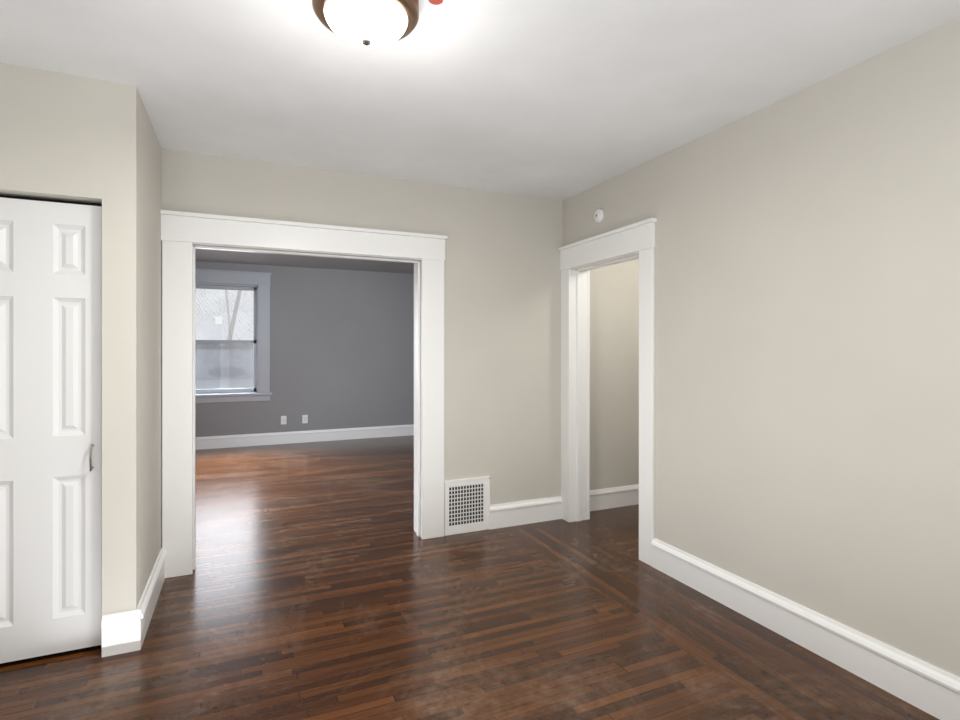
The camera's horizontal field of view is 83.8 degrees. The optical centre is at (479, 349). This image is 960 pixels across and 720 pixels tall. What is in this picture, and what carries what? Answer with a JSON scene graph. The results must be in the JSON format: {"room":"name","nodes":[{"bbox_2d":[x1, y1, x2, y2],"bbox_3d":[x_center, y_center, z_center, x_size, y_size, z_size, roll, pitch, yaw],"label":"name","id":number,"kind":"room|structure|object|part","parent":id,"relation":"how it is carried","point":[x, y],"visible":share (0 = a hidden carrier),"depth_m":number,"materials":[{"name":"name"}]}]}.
{"room":"empty dining room","nodes":[
{"label":"empty dining room","id":0,"kind":"room"},
{"bbox_2d":[0,63,140,614],"bbox_3d":[-2.029,0.077,2.146,1.127,2.440,0.120,0,0,-24],"label":"wall","id":1,"kind":"structure","parent":0,"point":[69,137],"depth_m":2.28,"materials":[{"name":"beige paint"}]},
{"bbox_2d":[0,197,101,663],"bbox_3d":[-1.901,0.330,2.196,0.581,1.895,0.073,0,0,-24],"label":"closet door","id":2,"kind":"structure","parent":1,"relation":"in","point":[50,427],"depth_m":2.24,"materials":[{"name":"white wood"}]},
{"bbox_3d":[-1.659,0.461,2.284,0.012,0.112,0.038,0,0,-24],"label":"handle","id":3,"kind":"part","parent":2,"relation":"part of","materials":[{"name":"silver metal"}]},
{"bbox_2d":[0,195,101,205],"bbox_3d":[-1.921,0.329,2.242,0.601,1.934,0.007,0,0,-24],"label":"door track","id":4,"kind":"object","parent":1,"relation":"attached to","point":[46,200],"visible":0.11,"depth_m":2.28,"materials":[{"name":"metal"}]},
{"bbox_2d":[141,99,161,596],"bbox_3d":[-1.728,0.077,2.711,0.120,2.440,0.669,0,0,-24],"label":"wall","id":5,"kind":"structure","parent":0,"point":[151,358],"depth_m":2.68,"materials":[{"name":"beige paint"}]},
{"bbox_2d":[125,548,165,652],"bbox_3d":[-1.639,1.212,2.671,0.044,0.170,0.816,0,0,-24],"label":"baseboard","id":6,"kind":"structure","parent":5,"relation":"attached to","point":[137,621],"depth_m":2.42,"materials":[{"name":"white wood"}]},
{"bbox_2d":[196,261,413,436],"bbox_3d":[-2.419,0.077,7.563,5.200,2.440,0.150,0,0,-24],"label":"wall","id":7,"kind":"structure","parent":0,"point":[341,349],"depth_m":7.61,"materials":[{"name":"grey paint"}]},
{"bbox_2d":[196,269,271,402],"bbox_3d":[-3.410,-0.171,7.097,1.210,1.736,0.200,0,0,-24],"label":"window","id":8,"kind":"structure","parent":7,"relation":"in","point":[258,283],"depth_m":7.18,"materials":[{"name":"grey"}]},
{"bbox_2d":[196,343,253,388],"bbox_3d":[-3.438,0.237,7.160,0.822,0.680,0.002,0,0,-24],"label":"screen","id":9,"kind":"object","parent":8,"relation":"attached to","point":[225,368],"depth_m":7.17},
{"bbox_3d":[-3.419,-0.138,7.117,0.760,1.330,0.043,0,0,-24],"label":"glass","id":10,"kind":"part","parent":8,"relation":"part of","materials":[{"name":"clear glass"}]},
{"bbox_2d":[281,416,286,424],"bbox_3d":[-2.696,0.972,7.353,0.072,0.116,0.010,0,0,-24],"label":"electrical outlet","id":11,"kind":"object","parent":7,"relation":"attached to","point":[283,419],"visible":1,"depth_m":7.35,"materials":[{"name":"white plastic"}]},
{"bbox_2d":[302,415,307,422],"bbox_3d":[-2.441,0.972,7.466,0.072,0.116,0.010,0,0,-24],"label":"electrical outlet","id":12,"kind":"object","parent":7,"relation":"attached to","point":[304,418],"visible":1,"depth_m":7.46,"materials":[{"name":"white plastic"}]},
{"bbox_2d":[196,424,413,449],"bbox_3d":[-2.384,1.216,7.484,5.200,0.162,0.023,0,0,-24],"label":"baseboard","id":13,"kind":"structure","parent":7,"relation":"attached to","point":[230,441],"depth_m":7.42,"materials":[{"name":"white wood"}]},
{"bbox_2d":[162,148,562,534],"bbox_3d":[-1.201,0.077,3.392,3.951,2.440,0.150,0,0,-24],"label":"wall","id":14,"kind":"structure","parent":0,"point":[502,350],"depth_m":3.83,"materials":[{"name":"beige paint"}]},
{"bbox_2d":[161,210,447,577],"bbox_3d":[-1.059,0.256,3.453,1.735,2.082,0.226,0,0,-24],"label":"door frame","id":15,"kind":"structure","parent":14,"relation":"attached to","point":[182,233],"depth_m":3.20,"materials":[{"name":"white wood"}]},
{"bbox_2d":[444,476,489,535],"bbox_3d":[-0.088,1.106,3.794,0.348,0.382,0.016,0,0,-24],"label":"air vent","id":16,"kind":"object","parent":14,"relation":"in","point":[467,505],"visible":0.98,"depth_m":3.79,"materials":[{"name":"white metal"}]},
{"bbox_2d":[490,496,561,529],"bbox_3d":[0.356,1.212,3.985,0.626,0.170,0.027,0,0,-24],"label":"baseboard","id":17,"kind":"structure","parent":14,"relation":"attached to","point":[510,514],"depth_m":3.97,"materials":[{"name":"white wood"}]},
{"bbox_2d":[0,435,938,719],"bbox_3d":[-0.735,1.327,3.759,5.600,0.060,8.570,0,0,-24],"label":"floor","id":18,"kind":"structure","parent":0,"point":[324,581],"depth_m":2.46,"materials":[{"name":"brown wood"}]},
{"bbox_2d":[0,0,959,273],"bbox_3d":[-0.735,-1.183,3.759,5.600,0.080,8.570,0,0,-24],"label":"ceiling","id":19,"kind":"structure","parent":0,"point":[561,100],"depth_m":2.22,"materials":[{"name":"paint"}]},
{"bbox_2d":[312,0,442,47],"bbox_3d":[-0.336,-1.062,1.743,0.402,0.161,0.336,0,0,-24],"label":"flush-mount light","id":20,"kind":"object","parent":19,"relation":"attached to","point":[371,23],"visible":1,"depth_m":1.68,"materials":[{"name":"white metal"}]},
{"bbox_3d":[-0.367,-1.042,1.730,0.266,0.078,0.266,0,0,-24],"label":"lamp shade","id":21,"kind":"part","parent":20,"relation":"part of","materials":[{"name":"white glass"}]},
{"bbox_2d":[590,259,638,489],"bbox_3d":[1.202,0.077,4.513,1.049,2.440,0.120,0,0,-24],"label":"wall","id":22,"kind":"structure","parent":0,"point":[614,375],"depth_m":4.41,"materials":[{"name":"beige paint"}]},
{"bbox_2d":[590,484,638,510],"bbox_3d":[1.240,1.216,4.451,1.029,0.162,0.023,0,0,-24],"label":"baseboard","id":23,"kind":"structure","parent":22,"relation":"attached to","point":[609,498],"depth_m":4.38,"materials":[{"name":"white wood"}]},
{"bbox_2d":[563,17,959,676],"bbox_3d":[1.487,0.077,2.388,0.150,2.440,4.163,0,0,-24],"label":"wall","id":24,"kind":"structure","parent":0,"point":[807,347],"depth_m":2.27,"materials":[{"name":"beige paint"}]},
{"bbox_2d":[594,209,603,222],"bbox_3d":[0.813,-0.920,3.685,0.032,0.094,0.094,0,0,-24],"label":"smoke detector","id":25,"kind":"object","parent":24,"relation":"attached to","point":[598,215],"visible":1,"depth_m":3.66,"materials":[{"name":"white plastic"}]},
{"bbox_2d":[571,252,638,521],"bbox_3d":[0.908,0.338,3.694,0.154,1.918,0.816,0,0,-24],"label":"door frame","id":26,"kind":"structure","parent":24,"relation":"in","point":[574,395],"depth_m":4.04,"materials":[{"name":"white wood"}]},
{"bbox_2d":[558,218,656,565],"bbox_3d":[0.826,0.259,3.645,0.040,2.077,1.027,0,0,-24],"label":"door frame","id":27,"kind":"structure","parent":24,"relation":"attached to","point":[639,237],"depth_m":3.29,"materials":[{"name":"white wood"}]},
{"bbox_2d":[651,538,959,719],"bbox_3d":[1.610,1.212,1.891,0.027,0.170,2.855,0,0,-24],"label":"baseboard","id":28,"kind":"structure","parent":24,"relation":"attached to","point":[928,688],"depth_m":2.24,"materials":[{"name":"white wood"}]},
{"label":"outside","id":29,"kind":"structure","parent":0,"visible":0},
{"bbox_2d":[196,289,253,388],"bbox_3d":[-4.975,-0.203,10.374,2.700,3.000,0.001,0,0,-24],"label":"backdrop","id":30,"kind":"structure","parent":29,"point":[219,333],"depth_m":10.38,"materials":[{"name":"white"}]}
]}

